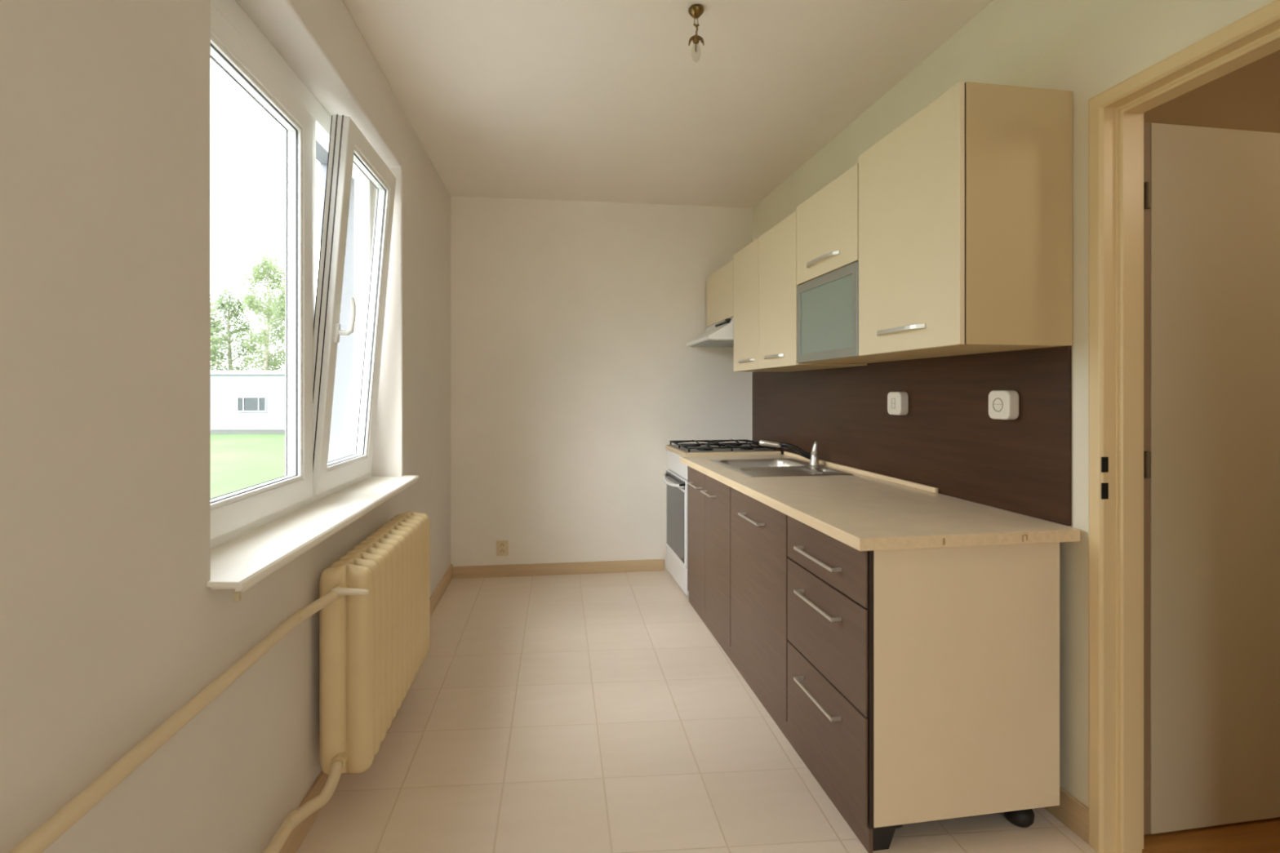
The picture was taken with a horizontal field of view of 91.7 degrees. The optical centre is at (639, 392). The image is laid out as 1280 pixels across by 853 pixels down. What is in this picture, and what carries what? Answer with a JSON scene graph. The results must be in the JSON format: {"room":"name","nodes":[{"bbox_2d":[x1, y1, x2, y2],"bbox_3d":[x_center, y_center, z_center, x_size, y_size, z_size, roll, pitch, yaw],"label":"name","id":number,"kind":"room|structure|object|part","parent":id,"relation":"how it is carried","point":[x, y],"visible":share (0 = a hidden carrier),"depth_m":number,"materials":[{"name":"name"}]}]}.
{"room":"kitchen","nodes":[
{"label":"kitchen","id":0,"kind":"room"},
{"bbox_2d":[0,0,450,852],"bbox_3d":[-1.005,-0.035,1.164,0.200,2.670,6.670,0,0,-7],"label":"wall","id":1,"kind":"structure","parent":0,"point":[111,623],"depth_m":1.11,"materials":[{"name":"paint"}]},
{"bbox_2d":[7,586,341,852],"bbox_3d":[-0.674,0.603,-0.062,0.078,0.045,3.853,0,0,-7],"label":"pipe","id":2,"kind":"object","parent":1,"relation":"attached to","point":[39,840],"visible":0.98,"depth_m":1.06,"materials":[{"name":"beige metal"}]},
{"bbox_2d":[262,760,343,852],"bbox_3d":[-0.674,1.131,-0.059,0.081,0.071,3.860,0,0,-7],"label":"pipe","id":3,"kind":"object","parent":1,"relation":"attached to","point":[294,817],"visible":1,"depth_m":1.67,"materials":[{"name":"beige metal"}]},
{"bbox_2d":[206,0,419,601],"bbox_3d":[-1.209,-0.319,2.146,0.492,1.533,1.718,0,0,-7],"label":"window","id":4,"kind":"structure","parent":1,"relation":"in","point":[258,530],"depth_m":2.18,"materials":[{"name":"white plastic"}]},
{"bbox_3d":[-1.143,-0.305,1.792,0.062,1.360,0.849,0,0,-7],"label":"sash","id":5,"kind":"part","parent":4,"relation":"part of","materials":[{"name":"white plastic"}]},
{"bbox_3d":[-1.210,-0.330,2.146,0.070,1.510,1.658,0,0,-7],"label":"frame","id":6,"kind":"part","parent":4,"relation":"part of","materials":[{"name":"white plastic"}]},
{"bbox_3d":[-1.076,0.420,2.163,0.220,0.036,1.655,0,0,-7],"label":"sill","id":7,"kind":"part","parent":4,"relation":"part of","materials":[{"name":"white"}]},
{"bbox_3d":[-1.097,-0.270,2.320,0.063,0.174,0.045,5,-1,-7],"label":"handle","id":8,"kind":"part","parent":4,"relation":"part of","materials":[{"name":"white plastic"}]},
{"bbox_3d":[-1.192,-0.320,2.592,0.062,1.390,0.660,5,-1,-7],"label":"sash","id":9,"kind":"part","parent":4,"relation":"part of","materials":[{"name":"white plastic"}]},
{"bbox_2d":[279,564,452,852],"bbox_3d":[-0.900,1.250,1.178,0.012,0.100,6.370,0,0,-7],"label":"baseboard","id":10,"kind":"structure","parent":1,"relation":"attached to","point":[296,837],"depth_m":1.88,"materials":[{"name":"beige wood"}]},
{"bbox_2d":[319,511,430,775],"bbox_3d":[-0.957,0.845,2.289,0.188,0.640,0.952,0,0,-7],"label":"radiator","id":11,"kind":"object","parent":1,"relation":"attached to","point":[375,637],"visible":0.99,"depth_m":1.94,"materials":[{"name":"beige metal"}]},
{"bbox_3d":[-0.857,0.588,1.834,0.108,0.024,0.022,0,0,-7],"label":"valve handle","id":12,"kind":"part","parent":11,"relation":"part of","materials":[{"name":"beige"}]},
{"bbox_2d":[210,57,354,462],"bbox_3d":[-1.191,-0.035,1.139,0.174,2.670,6.670,0,0,-7],"label":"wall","id":13,"kind":"structure","parent":0,"point":[341,442],"depth_m":2.96,"materials":[{"name":"grey paint"}]},
{"bbox_2d":[450,195,752,569],"bbox_3d":[-0.169,-0.035,4.562,2.345,2.670,0.150,0,0,-7],"label":"wall","id":14,"kind":"structure","parent":0,"point":[574,371],"depth_m":4.45,"materials":[{"name":"paint"}]},
{"bbox_2d":[496,540,508,555],"bbox_3d":[-0.971,1.100,4.375,0.084,0.106,0.011,0,0,-7],"label":"wall outlet","id":15,"kind":"object","parent":14,"relation":"attached to","point":[502,546],"visible":1,"depth_m":4.37,"materials":[{"name":"beige plastic"}]},
{"bbox_2d":[452,559,664,578],"bbox_3d":[-0.566,1.259,4.428,1.498,0.082,0.012,0,0,-7],"label":"baseboard","id":16,"kind":"structure","parent":14,"relation":"attached to","point":[606,566],"depth_m":4.42,"materials":[{"name":"beige wood"}]},
{"bbox_2d":[342,0,993,208],"bbox_3d":[0.108,-1.445,1.310,2.845,0.150,6.670,0,0,-7],"label":"ceiling","id":17,"kind":"structure","parent":0,"point":[585,100],"depth_m":2.73,"materials":[{"name":"paint"}]},
{"bbox_2d":[688,4,703,62],"bbox_3d":[0.199,-1.274,2.216,0.058,0.190,0.060,0,0,-7],"label":"pendant lamp","id":18,"kind":"object","parent":17,"relation":"hanging from","point":[695,11],"visible":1,"depth_m":2.20,"materials":[{"name":"gold metal"}]},
{"bbox_2d":[688,34,703,52],"bbox_3d":[0.198,-1.251,2.217,0.055,0.046,0.058,0,0,-7],"label":"socket","id":19,"kind":"object","parent":18,"relation":"attached to","point":[695,38],"depth_m":2.21,"materials":[{"name":"gold metal"}]},
{"bbox_2d":[296,569,1279,852],"bbox_3d":[0.986,1.360,1.426,4.618,0.120,6.670,0,0,-7],"label":"floor","id":20,"kind":"structure","parent":0,"point":[589,713],"depth_m":2.21,"materials":[{"name":"beige tile"}]},
{"bbox_2d":[687,466,730,646],"bbox_3d":[0.643,0.834,3.471,0.636,0.788,0.876,0,0,-9],"label":"base cabinet","id":21,"kind":"object","parent":20,"relation":"on","point":[708,499],"visible":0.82,"depth_m":3.33,"materials":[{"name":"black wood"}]},
{"bbox_3d":[0.316,0.542,3.612,0.036,0.010,0.210,0,0,-9],"label":"handle","id":22,"kind":"part","parent":21,"relation":"part of","materials":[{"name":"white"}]},
{"bbox_3d":[0.337,0.838,3.655,0.018,0.780,0.408,0,0,-9],"label":"door","id":23,"kind":"part","parent":21,"relation":"part of","materials":[{"name":"brown laminate"}]},
{"bbox_3d":[0.364,0.542,3.316,0.036,0.010,0.190,0,0,-9],"label":"handle","id":24,"kind":"part","parent":21,"relation":"part of","materials":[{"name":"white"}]},
{"bbox_3d":[0.407,0.838,3.224,0.018,0.780,0.458,0,0,-9],"label":"door","id":25,"kind":"part","parent":21,"relation":"part of","materials":[{"name":"brown laminate"}]},
{"bbox_2d":[680,451,1079,551],"bbox_3d":[0.766,0.406,2.832,0.692,0.057,2.191,0,0,-9],"label":"countertop","id":26,"kind":"structure","parent":21,"relation":"on","point":[863,513],"depth_m":2.10,"materials":[{"name":"laminate"}]},
{"bbox_2d":[710,457,853,477],"bbox_3d":[0.718,0.471,3.311,0.520,0.154,0.730,0,0,-9],"label":"sink","id":27,"kind":"object","parent":26,"relation":"in","point":[788,467],"visible":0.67,"depth_m":3.25,"materials":[{"name":"silver metal"}]},
{"bbox_2d":[759,440,819,466],"bbox_3d":[0.810,0.329,3.381,0.321,0.129,0.052,0,0,15],"label":"faucet","id":28,"kind":"object","parent":26,"relation":"on","point":[813,456],"visible":1,"depth_m":3.36,"materials":[{"name":"silver metal"}]},
{"bbox_3d":[0.847,0.315,3.375,0.174,0.083,0.026,0,0,16],"label":"spout","id":29,"kind":"part","parent":28,"relation":"part of","materials":[{"name":"silver metal"}]},
{"bbox_3d":[0.940,0.300,3.347,0.034,0.071,0.034,0,0,-9],"label":"lever","id":30,"kind":"part","parent":28,"relation":"part of","materials":[{"name":"white metal"}]},
{"bbox_3d":[1.047,0.389,3.205,0.017,0.022,1.535,0,0,-9],"label":"upstand strip","id":31,"kind":"part","parent":26,"relation":"part of","materials":[{"name":"beige laminate"}]},
{"bbox_2d":[662,439,781,595],"bbox_3d":[0.515,0.818,4.212,0.691,0.964,0.600,0,0,-9],"label":"gas stove","id":32,"kind":"object","parent":20,"relation":"on","point":[675,477],"visible":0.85,"depth_m":4.07,"materials":[{"name":"white metal"}]},
{"bbox_3d":[0.207,0.598,4.162,0.067,0.041,0.566,0,0,-9],"label":"handle","id":33,"kind":"part","parent":32,"relation":"part of","materials":[{"name":"silver metal"}]},
{"bbox_3d":[0.257,0.828,4.170,0.042,0.545,0.596,0,0,-9],"label":"oven door","id":34,"kind":"part","parent":32,"relation":"part of","materials":[{"name":"black glass"}]},
{"bbox_3d":[0.260,0.480,4.171,0.036,0.136,0.596,0,0,-9],"label":"control panel","id":35,"kind":"part","parent":32,"relation":"part of","materials":[{"name":"white metal"}]},
{"bbox_3d":[0.258,1.188,4.170,0.039,0.165,0.596,0,0,-9],"label":"drawer","id":36,"kind":"part","parent":32,"relation":"part of","materials":[{"name":"white metal"}]},
{"bbox_3d":[0.424,0.367,4.056,0.110,0.017,0.110,0,0,-9],"label":"burner","id":37,"kind":"part","parent":32,"relation":"part of","materials":[{"name":"black metal"}]},
{"bbox_2d":[669,444,777,452],"bbox_3d":[0.543,0.377,4.217,0.595,0.002,0.564,0,0,-9],"label":"cooktop","id":38,"kind":"object","parent":32,"relation":"in","point":[676,448],"depth_m":4.02,"materials":[{"name":"grey metal"}]},
{"bbox_3d":[0.706,0.367,4.101,0.090,0.017,0.090,0,0,-9],"label":"burner","id":39,"kind":"part","parent":32,"relation":"part of","materials":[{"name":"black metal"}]},
{"bbox_2d":[730,487,791,721],"bbox_3d":[0.769,0.834,2.696,0.636,0.788,0.687,0,0,-9],"label":"base cabinet","id":40,"kind":"object","parent":20,"relation":"on","point":[759,557],"visible":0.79,"depth_m":2.58,"materials":[{"name":"black wood"}]},
{"bbox_3d":[0.474,0.540,2.645,0.036,0.010,0.245,0,0,-9],"label":"handle","id":41,"kind":"part","parent":40,"relation":"part of","materials":[{"name":"white metal"}]},
{"bbox_2d":[688,591,872,852],"bbox_3d":[0.480,1.266,2.801,0.013,0.069,2.130,0,0,-9],"label":"plinth","id":42,"kind":"object","parent":20,"relation":"on","point":[864,833],"visible":0.85,"depth_m":2.21,"materials":[{"name":"brown laminate"}]},
{"bbox_2d":[787,515,1059,851],"bbox_3d":[0.878,0.870,2.072,0.651,0.860,0.572,0,0,-9],"label":"base cabinet","id":43,"kind":"object","parent":20,"relation":"on","point":[924,683],"visible":0.95,"depth_m":1.80,"materials":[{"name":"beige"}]},
{"bbox_3d":[0.575,0.995,2.023,0.036,0.010,0.282,0,0,-9],"label":"handle","id":44,"kind":"part","parent":43,"relation":"part of","materials":[{"name":"white metal"}]},
{"bbox_3d":[0.575,0.692,2.023,0.036,0.010,0.282,0,0,-9],"label":"handle","id":45,"kind":"part","parent":43,"relation":"part of","materials":[{"name":"white metal"}]},
{"bbox_3d":[0.575,0.541,2.023,0.036,0.010,0.282,0,0,-9],"label":"handle","id":46,"kind":"part","parent":43,"relation":"part of","materials":[{"name":"white metal"}]},
{"bbox_3d":[0.595,1.074,2.029,0.006,0.300,0.562,0,0,-9],"label":"drawer","id":47,"kind":"part","parent":43,"relation":"part of","materials":[{"name":"brown laminate"}]},
{"bbox_3d":[0.595,0.767,2.029,0.006,0.302,0.562,0,0,-9],"label":"drawer","id":48,"kind":"part","parent":43,"relation":"part of","materials":[{"name":"brown laminate"}]},
{"bbox_3d":[0.595,0.529,2.029,0.006,0.162,0.562,0,0,-9],"label":"drawer","id":49,"kind":"part","parent":43,"relation":"part of","materials":[{"name":"brown laminate"}]},
{"bbox_3d":[0.951,0.833,1.802,0.595,0.786,0.017,0,0,-9],"label":"panel","id":50,"kind":"part","parent":43,"relation":"part of","materials":[{"name":"beige laminate"}]},
{"bbox_2d":[752,0,1275,808],"bbox_3d":[1.405,-0.035,1.528,0.126,2.670,6.460,0,0,-9],"label":"wall","id":51,"kind":"structure","parent":0,"point":[1086,48],"depth_m":1.84,"materials":[{"name":"paint"}]},
{"bbox_2d":[686,316,733,347],"bbox_3d":[0.638,-0.398,4.200,0.522,0.152,0.600,0,0,-9],"label":"range hood","id":52,"kind":"object","parent":51,"relation":"attached to","point":[721,334],"visible":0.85,"depth_m":4.00,"materials":[{"name":"white metal"}]},
{"bbox_2d":[706,259,733,326],"bbox_3d":[0.716,-0.651,4.216,0.370,0.353,0.623,0,0,-9],"label":"upper cabinet","id":53,"kind":"object","parent":51,"relation":"attached to","point":[720,284],"visible":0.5,"depth_m":4.14,"materials":[{"name":"beige laminate"}]},
{"bbox_2d":[733,211,866,372],"bbox_3d":[0.828,-0.491,3.430,0.400,0.727,0.961,0,0,-9],"label":"upper cabinet","id":54,"kind":"object","parent":51,"relation":"attached to","point":[765,270],"visible":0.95,"depth_m":3.28,"materials":[{"name":"beige laminate"}]},
{"bbox_3d":[0.611,-0.183,3.619,0.032,0.014,0.256,0,0,-9],"label":"handle","id":55,"kind":"part","parent":54,"relation":"part of","materials":[{"name":"white metal"}]},
{"bbox_3d":[0.627,-0.491,3.653,0.016,0.727,0.451,0,0,-9],"label":"door","id":56,"kind":"part","parent":54,"relation":"part of","materials":[{"name":"beige laminate"}]},
{"bbox_3d":[0.679,-0.183,3.196,0.032,0.014,0.248,0,0,-9],"label":"handle","id":57,"kind":"part","parent":54,"relation":"part of","materials":[{"name":"white metal"}]},
{"bbox_3d":[0.705,-0.491,3.179,0.016,0.727,0.502,0,0,-9],"label":"door","id":58,"kind":"part","parent":54,"relation":"part of","materials":[{"name":"beige laminate"}]},
{"bbox_2d":[796,163,939,363],"bbox_3d":[0.951,-0.505,2.673,0.400,0.734,0.569,0,0,-9],"label":"upper cabinet","id":59,"kind":"object","parent":51,"relation":"attached to","point":[828,221],"visible":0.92,"depth_m":2.60,"materials":[{"name":"beige laminate"}]},
{"bbox_3d":[0.768,-0.565,2.649,0.032,0.014,0.299,0,0,-9],"label":"handle","id":60,"kind":"part","parent":59,"relation":"part of","materials":[{"name":"white metal"}]},
{"bbox_3d":[0.792,-0.317,2.647,0.005,0.290,0.493,0,0,-9],"label":"frosted pane","id":61,"kind":"part","parent":59,"relation":"part of","materials":[{"name":"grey glass"}]},
{"bbox_3d":[0.791,-0.688,2.647,0.016,0.368,0.565,0,0,-9],"label":"flap door","id":62,"kind":"part","parent":59,"relation":"part of","materials":[{"name":"beige laminate"}]},
{"bbox_2d":[752,346,1071,525],"bbox_3d":[1.060,0.126,3.224,0.011,0.546,2.781,0,0,-9],"label":"backsplash","id":63,"kind":"structure","parent":51,"relation":"attached to","point":[948,440],"depth_m":2.39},
{"bbox_2d":[887,391,908,415],"bbox_3d":[1.119,0.049,2.695,0.042,0.100,0.104,0,0,-9],"label":"light switch","id":64,"kind":"object","parent":63,"relation":"attached to","point":[897,402],"visible":1,"depth_m":2.66,"materials":[{"name":"white plastic"}]},
{"bbox_2d":[988,390,1018,419],"bbox_3d":[1.218,0.043,2.082,0.042,0.097,0.098,0,0,-9],"label":"wall socket","id":65,"kind":"object","parent":63,"relation":"attached to","point":[1002,404],"visible":1,"depth_m":2.05,"materials":[{"name":"white plastic"}]},
{"bbox_2d":[858,81,1072,356],"bbox_3d":[1.044,-0.517,2.103,0.400,0.758,0.582,0,0,-9],"label":"upper cabinet","id":66,"kind":"object","parent":51,"relation":"attached to","point":[966,206],"visible":1,"depth_m":1.84,"materials":[{"name":"beige laminate"}]},
{"bbox_3d":[0.861,-0.208,2.081,0.032,0.014,0.278,0,0,-9],"label":"handle","id":67,"kind":"part","parent":66,"relation":"part of","materials":[{"name":"white metal"}]},
{"bbox_3d":[0.884,-0.517,2.076,0.016,0.758,0.577,0,0,-9],"label":"door","id":68,"kind":"part","parent":66,"relation":"part of","materials":[{"name":"beige laminate"}]},
{"bbox_2d":[1044,786,1088,844],"bbox_3d":[1.242,1.252,2.108,0.012,0.097,0.662,0,0,-9],"label":"baseboard","id":69,"kind":"structure","parent":51,"relation":"attached to","point":[1071,812],"depth_m":1.84,"materials":[{"name":"beige wood"}]},
{"bbox_2d":[1088,0,1279,852],"bbox_3d":[1.811,0.230,1.406,0.914,2.141,0.971,0,0,-9],"label":"door","id":70,"kind":"structure","parent":51,"relation":"in","point":[1184,220],"depth_m":1.82,"materials":[{"name":"beige wood"}]},
{"bbox_2d":[1143,49,1279,133],"bbox_3d":[2.231,0.015,2.372,1.775,2.770,0.100,0,0,-9],"label":"wall","id":71,"kind":"structure","parent":0,"point":[1246,98],"depth_m":2.32,"materials":[{"name":"paint"}]},
{"label":"outside","id":72,"kind":"structure","parent":0,"visible":0},
{"bbox_2d":[210,434,285,497],"bbox_3d":[-50.387,2.450,33.721,88.875,0.300,140.000,0,0,-7],"label":"ground","id":73,"kind":"structure","parent":72,"point":[237,461],"depth_m":20.79,"materials":[{"name":"green plant"}]},
{"bbox_2d":[210,298,239,370],"bbox_3d":[-32.328,-2.580,45.954,4.796,9.774,4.440,0,0,-42],"label":"birch tree","id":74,"kind":"object","parent":73,"relation":"on","point":[213,328],"visible":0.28,"depth_m":46.55,"materials":[{"name":"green plant"}]},
{"bbox_2d":[210,279,265,370],"bbox_3d":[-32.994,-3.393,50.102,4.631,11.396,4.099,0,0,1],"label":"birch tree","id":75,"kind":"object","parent":73,"relation":"on","point":[232,317],"visible":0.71,"depth_m":49.91,"materials":[{"name":"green plant"}]},
{"bbox_2d":[210,370,285,434],"bbox_3d":[-25.125,0.565,38.200,34.300,3.470,9.300,0,0,0],"label":"roofed building","id":76,"kind":"structure","parent":73,"relation":"on","point":[242,402],"depth_m":33.70,"materials":[{"name":"grey"}]},
{"bbox_3d":[-21.061,0.663,33.688,1.520,0.745,0.015,0,0,0],"label":"pane","id":77,"kind":"part","parent":76,"relation":"part of","materials":[{"name":"grey glass"}]},
{"bbox_2d":[227,246,285,370],"bbox_3d":[-28.471,-4.324,47.061,4.573,13.258,5.107,0,0,-5],"label":"birch tree","id":78,"kind":"object","parent":73,"relation":"on","point":[248,300],"visible":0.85,"depth_m":46.69,"materials":[{"name":"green plant"}]},
{"bbox_2d":[258,278,285,370],"bbox_3d":[-29.143,-3.775,52.007,5.008,12.161,5.116,0,0,-10],"label":"birch tree","id":79,"kind":"object","parent":73,"relation":"on","point":[283,309],"visible":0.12,"depth_m":51.40,"materials":[{"name":"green plant"}]}
]}

